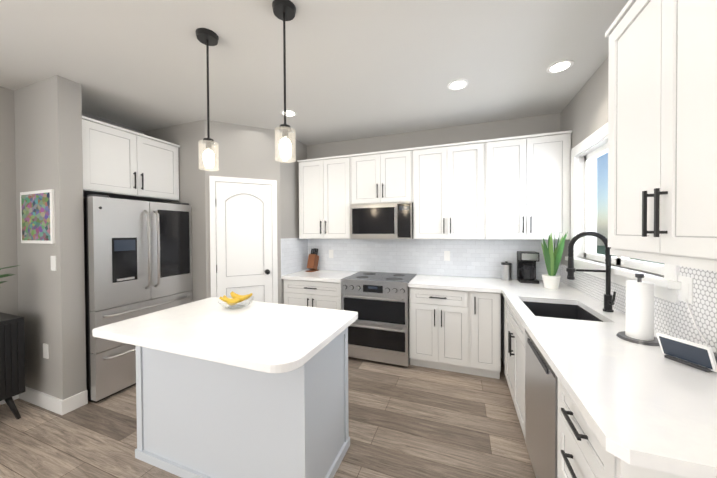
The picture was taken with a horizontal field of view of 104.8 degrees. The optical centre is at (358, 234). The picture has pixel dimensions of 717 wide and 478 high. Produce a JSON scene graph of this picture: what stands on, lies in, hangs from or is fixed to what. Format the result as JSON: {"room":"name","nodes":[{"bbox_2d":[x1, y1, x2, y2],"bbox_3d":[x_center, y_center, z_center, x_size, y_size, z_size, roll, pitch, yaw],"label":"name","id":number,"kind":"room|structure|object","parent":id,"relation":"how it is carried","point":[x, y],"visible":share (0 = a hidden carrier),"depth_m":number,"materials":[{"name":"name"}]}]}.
{"room":"kitchen","nodes":[
{"label":"kitchen","id":0,"kind":"room"},
{"bbox_2d":[14,75,86,399],"bbox_3d":[-2.692,0.088,2.410,0.680,2.727,0.150,0,1,20],"label":"wall pillar","id":1,"kind":"structure","parent":0,"point":[49,155],"depth_m":2.31,"materials":[{"name":"grey paint"}]},
{"bbox_2d":[20,189,54,243],"bbox_3d":[-2.700,-0.147,2.318,0.490,0.440,0.020,0,1,20],"label":"picture frame","id":2,"kind":"object","parent":1,"relation":"attached to","point":[37,211],"visible":0.96,"depth_m":2.29,"materials":[{"name":"white"}]},
{"bbox_2d":[17,386,66,414],"bbox_3d":[-2.692,1.395,2.340,0.664,0.115,0.014,0,1,20],"label":"baseboard","id":3,"kind":"structure","parent":1,"relation":"attached to","point":[53,403],"depth_m":2.31,"materials":[{"name":"white wood"}]},
{"bbox_2d":[43,343,48,358],"bbox_3d":[-2.615,0.972,2.310,0.070,0.120,0.006,0,1,20],"label":"outlet","id":4,"kind":"object","parent":1,"relation":"attached to","point":[45,351],"visible":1,"depth_m":2.31,"materials":[{"name":"white plastic"}]},
{"bbox_2d":[50,256,55,270],"bbox_3d":[-2.489,0.232,2.253,0.070,0.120,0.006,0,1,20],"label":"light switch","id":5,"kind":"object","parent":1,"relation":"attached to","point":[53,263],"visible":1,"depth_m":2.25,"materials":[{"name":"white plastic"}]},
{"bbox_2d":[0,86,143,315],"bbox_3d":[-3.558,0.166,1.265,0.150,2.847,7.200,0,1,20],"label":"wall","id":6,"kind":"structure","parent":0,"point":[8,258],"depth_m":2.40,"materials":[{"name":"grey paint"}]},
{"bbox_2d":[0,395,17,404],"bbox_3d":[-3.872,1.426,0.171,0.014,0.115,4.900,0,1,20],"label":"baseboard","id":7,"kind":"structure","parent":6,"relation":"attached to","point":[14,397],"depth_m":2.38,"materials":[{"name":"white wood"}]},
{"bbox_2d":[82,116,179,201],"bbox_3d":[-2.523,-0.716,2.907,0.649,0.642,0.912,0,1,20],"label":"upper cabinet","id":8,"kind":"object","parent":6,"relation":"attached to","point":[120,163],"visible":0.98,"depth_m":2.74,"materials":[{"name":"white wood"}]},
{"bbox_2d":[144,120,306,303],"bbox_3d":[-1.707,0.067,3.762,1.590,2.727,1.230,0,1,20],"label":"wall","id":9,"kind":"structure","parent":0,"point":[243,151],"depth_m":3.23,"materials":[{"name":"grey paint"}]},
{"bbox_2d":[209,176,277,303],"bbox_3d":[-1.339,0.383,3.274,0.532,2.102,0.532,0,1,20],"label":"pantry door","id":10,"kind":"structure","parent":9,"relation":"in","point":[243,231],"depth_m":3.27,"materials":[{"name":"white wood"}]},
{"bbox_2d":[0,357,535,477],"bbox_3d":[-2.813,1.528,1.008,8.000,0.120,7.200,0,1,20],"label":"floor","id":11,"kind":"structure","parent":0,"point":[411,421],"depth_m":2.01,"materials":[{"name":"brown wood"}]},
{"bbox_2d":[0,312,24,418],"bbox_3d":[-3.085,1.064,1.651,0.426,0.803,1.330,0,1,20],"label":"sideboard","id":12,"kind":"object","parent":11,"relation":"on","point":[12,362],"visible":1,"depth_m":2.14,"materials":[{"name":"black wood"}]},
{"bbox_2d":[0,265,19,287],"bbox_3d":[-2.846,0.437,2.035,0.386,0.438,0.478,0,1,20],"label":"plant","id":13,"kind":"object","parent":12,"relation":"on","point":[4,275],"visible":1,"depth_m":2.20,"materials":[{"name":"green plant"}]},
{"bbox_2d":[83,194,191,402],"bbox_3d":[-2.407,0.547,2.881,0.847,1.795,0.905,0,1,20],"label":"refrigerator","id":14,"kind":"object","parent":11,"relation":"on","point":[137,258],"visible":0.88,"depth_m":2.55,"materials":[{"name":"silver metal"}]},
{"bbox_2d":[135,327,349,477],"bbox_3d":[-0.758,1.010,1.840,1.276,0.874,0.576,0,1,20],"label":"kitchen island","id":15,"kind":"object","parent":11,"relation":"on","point":[198,418],"visible":0.56,"depth_m":1.58,"materials":[{"name":"grey wood"}]},
{"bbox_2d":[92,297,357,372],"bbox_3d":[-0.765,0.553,1.736,1.340,0.040,0.830,0,1,20],"label":"island countertop","id":16,"kind":"structure","parent":15,"relation":"on","point":[265,337],"depth_m":1.53,"materials":[{"name":"white stone"}]},
{"bbox_2d":[218,291,253,308],"bbox_3d":[-0.894,0.481,2.022,0.250,0.099,0.250,0,1,20],"label":"fruit bowl","id":17,"kind":"object","parent":16,"relation":"on","point":[236,299],"visible":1,"depth_m":2.00,"materials":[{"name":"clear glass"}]},
{"bbox_2d":[284,279,341,309],"bbox_3d":[-0.469,0.987,3.622,0.820,0.875,0.651,0,1,20],"label":"base cabinet","id":18,"kind":"object","parent":11,"relation":"on","point":[320,294],"visible":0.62,"depth_m":3.33,"materials":[{"name":"white wood"}]},
{"bbox_2d":[281,269,356,282],"bbox_3d":[-0.471,0.529,3.621,0.822,0.038,0.646,0,1,20],"label":"countertop","id":19,"kind":"structure","parent":18,"relation":"on","point":[320,275],"depth_m":3.47,"materials":[{"name":"white stone"}]},
{"bbox_2d":[306,248,318,271],"bbox_3d":[-0.645,0.350,3.879,0.110,0.317,0.199,0,1,20],"label":"knife block","id":20,"kind":"object","parent":19,"relation":"on","point":[313,259],"visible":0.98,"depth_m":3.85,"materials":[{"name":"brown wood"}]},
{"bbox_2d":[341,271,416,365],"bbox_3d":[0.263,0.962,3.311,0.763,0.924,0.702,0,1,20],"label":"range","id":21,"kind":"object","parent":11,"relation":"on","point":[378,328],"visible":0.94,"depth_m":3.02,"materials":[{"name":"silver metal"}]},
{"bbox_2d":[409,287,500,378],"bbox_3d":[1.048,0.984,3.061,0.878,0.875,0.651,0,1,20],"label":"base cabinet","id":22,"kind":"object","parent":11,"relation":"on","point":[458,331],"visible":1,"depth_m":2.79,"materials":[{"name":"white wood"}]},
{"bbox_2d":[408,274,500,292],"bbox_3d":[1.039,0.526,3.053,0.871,0.038,0.663,0,1,20],"label":"countertop","id":23,"kind":"structure","parent":22,"relation":"on","point":[479,284],"depth_m":2.90,"materials":[{"name":"white stone"}]},
{"bbox_2d":[525,329,557,477],"bbox_3d":[1.245,1.002,1.377,0.622,0.866,0.596,0,1,20],"label":"dishwasher","id":24,"kind":"object","parent":11,"relation":"on","point":[541,402],"visible":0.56,"depth_m":1.42,"materials":[{"name":"grey metal"}]},
{"bbox_2d":[501,293,686,477],"bbox_3d":[1.414,0.996,1.856,0.651,0.875,2.656,0,1,20],"label":"base cabinet","id":25,"kind":"object","parent":11,"relation":"on","point":[582,452],"visible":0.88,"depth_m":1.06,"materials":[{"name":"white wood"}]},
{"bbox_2d":[497,278,716,477],"bbox_3d":[1.413,0.632,1.845,0.646,0.225,2.673,0,1,20],"label":"countertop","id":26,"kind":"structure","parent":25,"relation":"on","point":[646,406],"depth_m":0.99,"materials":[{"name":"white stone"}]},
{"bbox_2d":[501,261,511,280],"bbox_3d":[1.652,0.401,3.084,0.104,0.205,0.104,0,1,20],"label":"canister","id":27,"kind":"object","parent":26,"relation":"on","point":[506,270],"visible":1,"depth_m":3.04,"materials":[{"name":"silver metal"}]},
{"bbox_2d":[517,251,538,283],"bbox_3d":[1.805,0.344,2.967,0.192,0.320,0.212,0,1,20],"label":"coffee maker","id":28,"kind":"object","parent":26,"relation":"on","point":[526,266],"visible":0.98,"depth_m":2.89,"materials":[{"name":"black plastic"}]},
{"bbox_2d":[541,232,567,288],"bbox_3d":[1.800,0.233,2.560,0.225,0.551,0.307,0,1,20],"label":"potted plant","id":29,"kind":"object","parent":26,"relation":"on","point":[551,279],"visible":1,"depth_m":2.57,"materials":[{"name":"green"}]},
{"bbox_2d":[566,231,615,311],"bbox_3d":[1.577,0.247,1.871,0.264,0.540,0.118,0,1,20],"label":"faucet","id":30,"kind":"object","parent":26,"relation":"on","point":[608,299],"visible":0.98,"depth_m":1.87,"materials":[{"name":"black metal"}]},
{"bbox_2d":[616,273,659,345],"bbox_3d":[1.407,0.360,1.383,0.170,0.328,0.170,0,1,20],"label":"paper towel","id":31,"kind":"object","parent":26,"relation":"on","point":[639,325],"visible":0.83,"depth_m":1.35,"materials":[{"name":"white paper"}]},
{"bbox_2d":[656,299,716,372],"bbox_3d":[1.394,0.415,1.184,0.208,0.222,0.329,0,1,20],"label":"smart display","id":32,"kind":"object","parent":26,"relation":"on","point":[695,355],"visible":1,"depth_m":1.11,"materials":[{"name":"white plastic"},{"name":"dark glass"}]},
{"bbox_2d":[0,0,628,145],"bbox_3d":[-2.830,-1.319,0.976,8.300,0.120,7.500,0,1,20],"label":"ceiling","id":33,"kind":"structure","parent":0,"point":[358,69],"depth_m":2.02,"materials":[{"name":"white paint"}]},
{"bbox_2d":[195,28,218,170],"bbox_3d":[-0.967,-0.850,1.775,0.132,0.857,0.132,0,1,20],"label":"pendant light","id":34,"kind":"object","parent":33,"relation":"hanging from","point":[207,37],"visible":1,"depth_m":1.77,"materials":[{"name":"black"}]},
{"bbox_2d":[272,0,295,162],"bbox_3d":[-0.417,-0.851,1.561,0.132,0.857,0.132,0,1,20],"label":"pendant light","id":35,"kind":"object","parent":33,"relation":"hanging from","point":[284,10],"visible":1,"depth_m":1.55,"materials":[{"name":"black"}]},
{"bbox_2d":[280,110,296,116],"bbox_3d":[-0.742,-1.289,2.934,0.170,0.008,0.170,0,1,20],"label":"recessed light","id":36,"kind":"object","parent":33,"relation":"in","point":[290,113],"visible":0.85,"depth_m":2.93,"materials":[{"name":"white plastic"}]},
{"bbox_2d":[447,79,467,89],"bbox_3d":[0.857,-1.293,2.385,0.170,0.008,0.170,0,1,20],"label":"recessed light","id":37,"kind":"object","parent":33,"relation":"in","point":[458,84],"visible":1,"depth_m":2.37,"materials":[{"name":"white plastic"}]},
{"bbox_2d":[546,60,573,72],"bbox_3d":[1.551,-1.294,2.128,0.170,0.008,0.170,0,1,20],"label":"recessed light","id":38,"kind":"object","parent":33,"relation":"in","point":[559,66],"visible":1,"depth_m":2.12,"materials":[{"name":"white plastic"}]},
{"bbox_2d":[307,113,560,277],"bbox_3d":[-1.547,0.118,4.439,8.300,2.847,0.150,0,1,20],"label":"wall","id":39,"kind":"structure","parent":0,"point":[541,124],"depth_m":3.38,"materials":[{"name":"grey paint"}]},
{"bbox_2d":[297,154,356,238],"bbox_3d":[-0.361,-0.474,3.729,0.839,1.050,0.337,0,1,20],"label":"upper cabinet","id":40,"kind":"object","parent":39,"relation":"attached to","point":[327,185],"depth_m":3.57,"materials":[{"name":"white wood"}]},
{"bbox_2d":[357,148,412,203],"bbox_3d":[0.321,-0.690,3.474,0.763,0.622,0.337,0,1,20],"label":"upper cabinet","id":41,"kind":"object","parent":39,"relation":"attached to","point":[382,176],"depth_m":3.30,"materials":[{"name":"white wood"}]},
{"bbox_2d":[350,202,412,238],"bbox_3d":[0.305,-0.163,3.432,0.757,0.423,0.440,0,1,20],"label":"microwave","id":42,"kind":"object","parent":41,"relation":"attached to","point":[383,221],"visible":0.98,"depth_m":3.26,"materials":[{"name":"silver metal"}]},
{"bbox_2d":[281,238,559,279],"bbox_3d":[0.604,0.274,3.220,3.120,0.467,0.650,0,1,20],"label":"tile backsplash","id":43,"kind":"structure","parent":39,"relation":"attached to","point":[484,258],"depth_m":3.50,"materials":[{"name":"white tile"}]},
{"bbox_2d":[329,250,332,257],"bbox_3d":[-0.389,0.271,3.923,0.070,0.120,0.004,0,1,20],"label":"electrical outlet","id":44,"kind":"object","parent":43,"relation":"attached to","point":[330,253],"visible":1,"depth_m":3.92,"materials":[{"name":"white plastic"}]},
{"bbox_2d":[444,251,449,260],"bbox_3d":[1.083,0.258,3.378,0.070,0.120,0.004,0,1,20],"label":"electrical outlet","id":45,"kind":"object","parent":43,"relation":"attached to","point":[446,255],"visible":1,"depth_m":3.38,"materials":[{"name":"white plastic"}]},
{"bbox_2d":[412,139,492,238],"bbox_3d":[1.040,-0.477,3.212,0.915,1.050,0.337,0,1,20],"label":"upper cabinet","id":46,"kind":"object","parent":39,"relation":"attached to","point":[453,182],"depth_m":3.03,"materials":[{"name":"white wood"}]},
{"bbox_2d":[493,130,571,239],"bbox_3d":[1.720,-0.478,2.960,0.837,1.050,0.337,0,1,20],"label":"upper cabinet","id":47,"kind":"object","parent":39,"relation":"attached to","point":[517,187],"depth_m":2.77,"materials":[{"name":"white wood"}]},
{"bbox_2d":[560,56,663,276],"bbox_3d":[1.001,0.158,-0.421,0.150,2.847,7.200,0,1,20],"label":"wall","id":48,"kind":"structure","parent":0,"point":[584,113],"depth_m":2.38,"materials":[{"name":"grey paint"}]},
{"bbox_2d":[565,122,680,303],"bbox_3d":[1.829,-0.238,1.981,0.160,1.135,1.420,0,1,20],"label":"window","id":49,"kind":"structure","parent":48,"relation":"in","point":[587,151],"depth_m":2.29,"materials":[{"name":"white"}]},
{"bbox_2d":[560,264,716,352],"bbox_3d":[1.709,0.279,1.720,0.007,0.477,2.683,0,1,20],"label":"tile backsplash","id":50,"kind":"structure","parent":48,"relation":"attached to","point":[673,319],"depth_m":1.33,"materials":[{"name":"white tile"}]},
{"bbox_2d":[678,275,692,303],"bbox_3d":[1.556,0.258,1.327,0.006,0.120,0.120,0,1,20],"label":"outlet","id":51,"kind":"object","parent":50,"relation":"attached to","point":[685,291],"visible":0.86,"depth_m":1.30,"materials":[{"name":"white plastic"}]},
{"bbox_2d":[605,0,716,271],"bbox_3d":[1.219,-0.438,0.930,0.369,1.080,0.780,0,1,20],"label":"upper cabinet","id":52,"kind":"object","parent":48,"relation":"attached to","point":[662,136],"visible":1,"depth_m":0.96,"materials":[{"name":"white wood"}]},
{"label":"outside","id":53,"kind":"structure","parent":0,"visible":0},
{"bbox_2d":[597,246,663,264],"bbox_3d":[30.469,1.913,-7.452,59.700,0.100,80.000,0,1,20],"label":"ground","id":54,"kind":"structure","parent":53,"point":[602,249],"depth_m":24.31,"materials":[{"name":"green"}]}
]}

